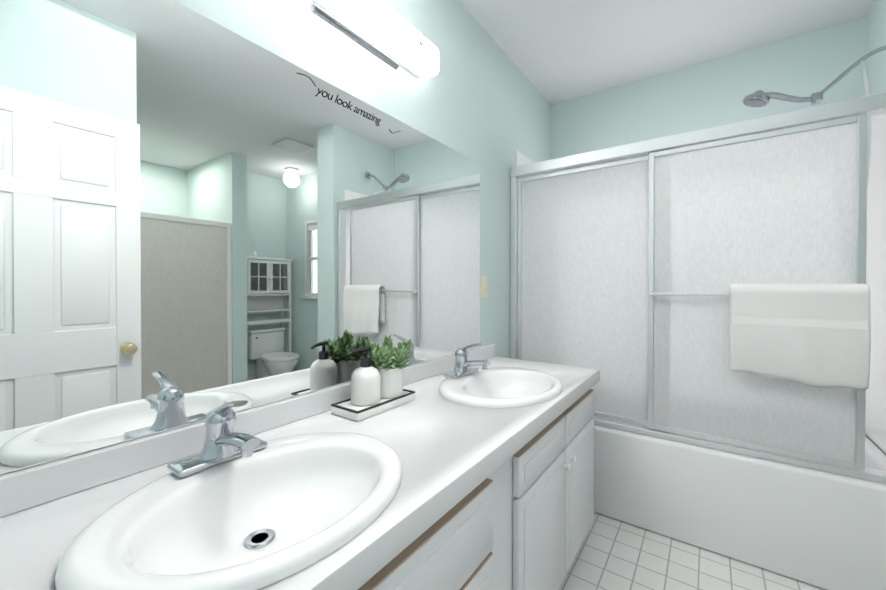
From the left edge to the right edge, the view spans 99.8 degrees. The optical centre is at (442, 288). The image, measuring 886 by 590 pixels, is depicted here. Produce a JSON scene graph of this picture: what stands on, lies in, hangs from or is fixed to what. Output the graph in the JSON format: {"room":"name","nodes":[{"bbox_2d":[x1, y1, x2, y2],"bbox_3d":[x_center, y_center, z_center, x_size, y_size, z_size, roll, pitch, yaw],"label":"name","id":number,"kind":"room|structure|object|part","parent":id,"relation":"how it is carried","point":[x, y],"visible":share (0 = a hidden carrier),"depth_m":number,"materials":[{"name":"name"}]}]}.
{"room":"bathroom","nodes":[
{"label":"bathroom","id":0,"kind":"room"},
{"bbox_2d":[0,344,494,514],"bbox_3d":[-0.296,0.346,1.260,0.019,0.065,1.983,0,0,35],"label":"backsplash","id":1,"kind":"structure","parent":0,"relation":"attached to","point":[20,490],"depth_m":0.76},
{"bbox_2d":[0,0,550,475],"bbox_3d":[-0.070,-0.103,1.675,0.106,2.560,3.150,0,0,35],"label":"wall","id":2,"kind":"structure","parent":0,"point":[201,216],"depth_m":0.93,"materials":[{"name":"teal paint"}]},
{"bbox_2d":[315,88,380,125],"bbox_3d":[-0.307,-0.605,1.247,0.001,0.039,0.281,0,0,35],"label":"decal","id":3,"kind":"object","parent":2,"relation":"attached to","point":[342,102],"visible":1,"depth_m":1.24,"materials":[{"name":"black plastic"}]},
{"bbox_2d":[307,0,438,78],"bbox_3d":[-0.296,-0.848,1.155,0.135,0.228,0.890,0,0,35],"label":"sconce","id":4,"kind":"object","parent":2,"relation":"attached to","point":[384,32],"visible":1,"depth_m":1.25,"materials":[{"name":"white paint"}]},
{"bbox_2d":[480,276,486,298],"bbox_3d":[0.221,-0.007,1.990,0.013,0.121,0.070,0,0,35],"label":"switch plate","id":5,"kind":"object","parent":2,"relation":"attached to","point":[483,286],"visible":1,"depth_m":1.99,"materials":[{"name":"beige plastic"}]},
{"bbox_2d":[459,0,874,105],"bbox_3d":[1.695,-1.426,0.530,4.300,0.100,3.350,0,0,35],"label":"ceiling","id":6,"kind":"structure","parent":0,"point":[558,51],"depth_m":2.01,"materials":[{"name":"white paint"}]},
{"bbox_2d":[559,512,824,589],"bbox_3d":[1.695,1.234,0.547,4.300,0.100,3.350,0,0,35],"label":"floor","id":7,"kind":"structure","parent":0,"point":[613,554],"depth_m":1.58,"materials":[{"name":"tile"}]},
{"bbox_2d":[352,379,599,589],"bbox_3d":[-0.070,0.808,1.097,0.577,0.745,1.960,0,0,35],"label":"bathroom vanity","id":8,"kind":"object","parent":7,"relation":"on","point":[524,525],"depth_m":1.06,"materials":[{"name":"white wood"}]},
{"bbox_2d":[0,355,599,589],"bbox_3d":[-0.073,0.408,1.101,0.567,0.054,1.983,0,0,35],"label":"countertop","id":9,"kind":"structure","parent":8,"relation":"on","point":[479,439],"depth_m":0.83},
{"bbox_2d":[164,400,271,478],"bbox_3d":[-0.433,0.291,0.764,0.158,0.137,0.176,0,0,35],"label":"faucet","id":10,"kind":"object","parent":9,"relation":"on","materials":[{"name":"silver metal"}]},
{"bbox_2d":[20,415,455,589],"bbox_3d":[-0.323,0.418,0.691,0.440,0.116,0.551,0,0,35],"label":"sink","id":11,"kind":"object","parent":9,"relation":"in","point":[321,483],"depth_m":0.68,"materials":[{"name":"white ceramic"}]},
{"bbox_2d":[331,335,414,420],"bbox_3d":[-0.215,0.266,1.202,0.150,0.227,0.266,0,0,35],"label":"tray","id":12,"kind":"object","parent":9,"relation":"on","point":[377,381],"visible":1,"depth_m":1.17,"materials":[{"name":"white ceramic"}]},
{"bbox_2d":[351,366,380,405],"bbox_3d":[-0.241,0.297,1.166,0.091,0.115,0.091,0,0,35],"label":"bottle","id":13,"kind":"object","parent":12,"relation":"on","point":[365,380],"depth_m":1.13,"materials":[{"name":"white ceramic"}]},
{"bbox_2d":[378,368,403,397],"bbox_3d":[-0.183,0.306,1.248,0.103,0.096,0.103,0,0,35],"label":"pot","id":14,"kind":"object","parent":12,"relation":"on","point":[391,378],"depth_m":1.20,"materials":[{"name":"white ceramic"}]},
{"bbox_2d":[444,343,491,378],"bbox_3d":[0.115,0.287,1.516,0.158,0.137,0.176,0,0,35],"label":"faucet","id":15,"kind":"object","parent":9,"relation":"on","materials":[{"name":"silver metal"}]},
{"bbox_2d":[408,363,579,418],"bbox_3d":[0.225,0.414,1.443,0.440,0.116,0.550,0,0,35],"label":"sink","id":16,"kind":"object","parent":9,"relation":"in","point":[510,388],"depth_m":1.49,"materials":[{"name":"white ceramic"}]},
{"bbox_3d":[-0.013,0.562,0.744,0.024,0.168,0.455,0,0,35],"label":"drawer","id":17,"kind":"part","parent":8,"relation":"part of","materials":[{"name":"white wood"}]},
{"bbox_3d":[-0.013,0.753,0.745,0.024,0.190,0.455,0,0,35],"label":"drawer","id":18,"kind":"part","parent":8,"relation":"part of","materials":[{"name":"white wood"}]},
{"bbox_3d":[0.327,0.838,1.222,0.024,0.476,0.415,0,0,35],"label":"door","id":19,"kind":"part","parent":8,"relation":"part of","materials":[{"name":"white wood"}]},
{"bbox_3d":[0.449,0.644,1.349,0.026,0.024,0.024,0,0,35],"label":"knob","id":20,"kind":"part","parent":8,"relation":"part of","materials":[{"name":"white"}]},
{"bbox_3d":[0.492,0.644,1.409,0.026,0.024,0.024,0,0,35],"label":"knob","id":21,"kind":"part","parent":8,"relation":"part of","materials":[{"name":"white"}]},
{"bbox_3d":[0.574,0.836,1.568,0.024,0.476,0.415,0,0,35],"label":"door","id":22,"kind":"part","parent":8,"relation":"part of","materials":[{"name":"white wood"}]},
{"bbox_2d":[594,424,885,589],"bbox_3d":[1.264,0.948,2.072,1.619,0.454,0.757,0,0,35],"label":"tub","id":23,"kind":"object","parent":7,"relation":"on","point":[825,530],"visible":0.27,"depth_m":1.59,"materials":[{"name":"white ceramic"}]},
{"bbox_2d":[510,92,885,483],"bbox_3d":[1.073,-0.004,1.801,1.618,1.449,0.110,0,0,35],"label":"shower door","id":24,"kind":"structure","parent":23,"relation":"on","point":[630,263],"depth_m":1.73,"materials":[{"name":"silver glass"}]},
{"bbox_3d":[0.784,0.011,2.049,0.796,1.355,0.020,0,0,35],"label":"frame","id":25,"kind":"part","parent":24,"relation":"part of","materials":[{"name":"silver metal"}]},
{"bbox_3d":[0.784,0.011,2.049,0.756,1.315,0.005,0,0,35],"label":"glass","id":26,"kind":"part","parent":24,"relation":"part of","materials":[{"name":"white glass"}]},
{"bbox_3d":[1.313,0.014,1.635,0.690,1.315,0.005,0,0,35],"label":"glass","id":27,"kind":"part","parent":24,"relation":"part of","materials":[{"name":"white glass"}]},
{"bbox_3d":[1.299,0.014,1.615,0.730,1.355,0.068,0,0,35],"label":"frame","id":28,"kind":"part","parent":24,"relation":"part of","materials":[{"name":"silver metal"}]},
{"bbox_2d":[740,371,796,381],"bbox_3d":[1.410,0.184,1.499,0.390,0.382,0.066,0,0,35],"label":"towel","id":29,"kind":"object","parent":24,"relation":"hanging from","point":[773,377],"visible":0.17,"depth_m":1.52,"materials":[{"name":"white fabric"}]},
{"bbox_2d":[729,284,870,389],"bbox_3d":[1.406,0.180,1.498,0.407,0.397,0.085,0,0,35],"label":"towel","id":30,"kind":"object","parent":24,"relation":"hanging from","point":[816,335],"visible":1,"depth_m":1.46,"materials":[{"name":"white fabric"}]},
{"bbox_2d":[551,16,865,158],"bbox_3d":[2.017,-0.105,2.059,2.860,2.560,0.100,0,0,35],"label":"wall","id":31,"kind":"structure","parent":0,"point":[710,93],"depth_m":2.25,"materials":[{"name":"teal paint"}]},
{"bbox_2d":[516,114,885,452],"bbox_3d":[1.300,-0.070,2.116,1.623,1.572,0.639,0,0,35],"label":"shower surround","id":32,"kind":"structure","parent":31,"relation":"attached to","point":[875,413],"depth_m":1.72,"materials":[{"name":"white"}]},
{"bbox_2d":[742,45,885,187],"bbox_3d":[1.649,-0.563,1.651,0.499,1.018,0.337,0,0,35],"label":"shower head","id":33,"kind":"object","parent":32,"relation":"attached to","point":[759,98],"visible":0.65,"depth_m":1.71},
{"bbox_2d":[865,0,885,453],"bbox_3d":[2.014,-0.102,1.533,0.215,2.560,0.760,0,0,35],"label":"wall","id":34,"kind":"structure","parent":0,"point":[875,38],"depth_m":1.77,"materials":[{"name":"teal paint"}]}
]}

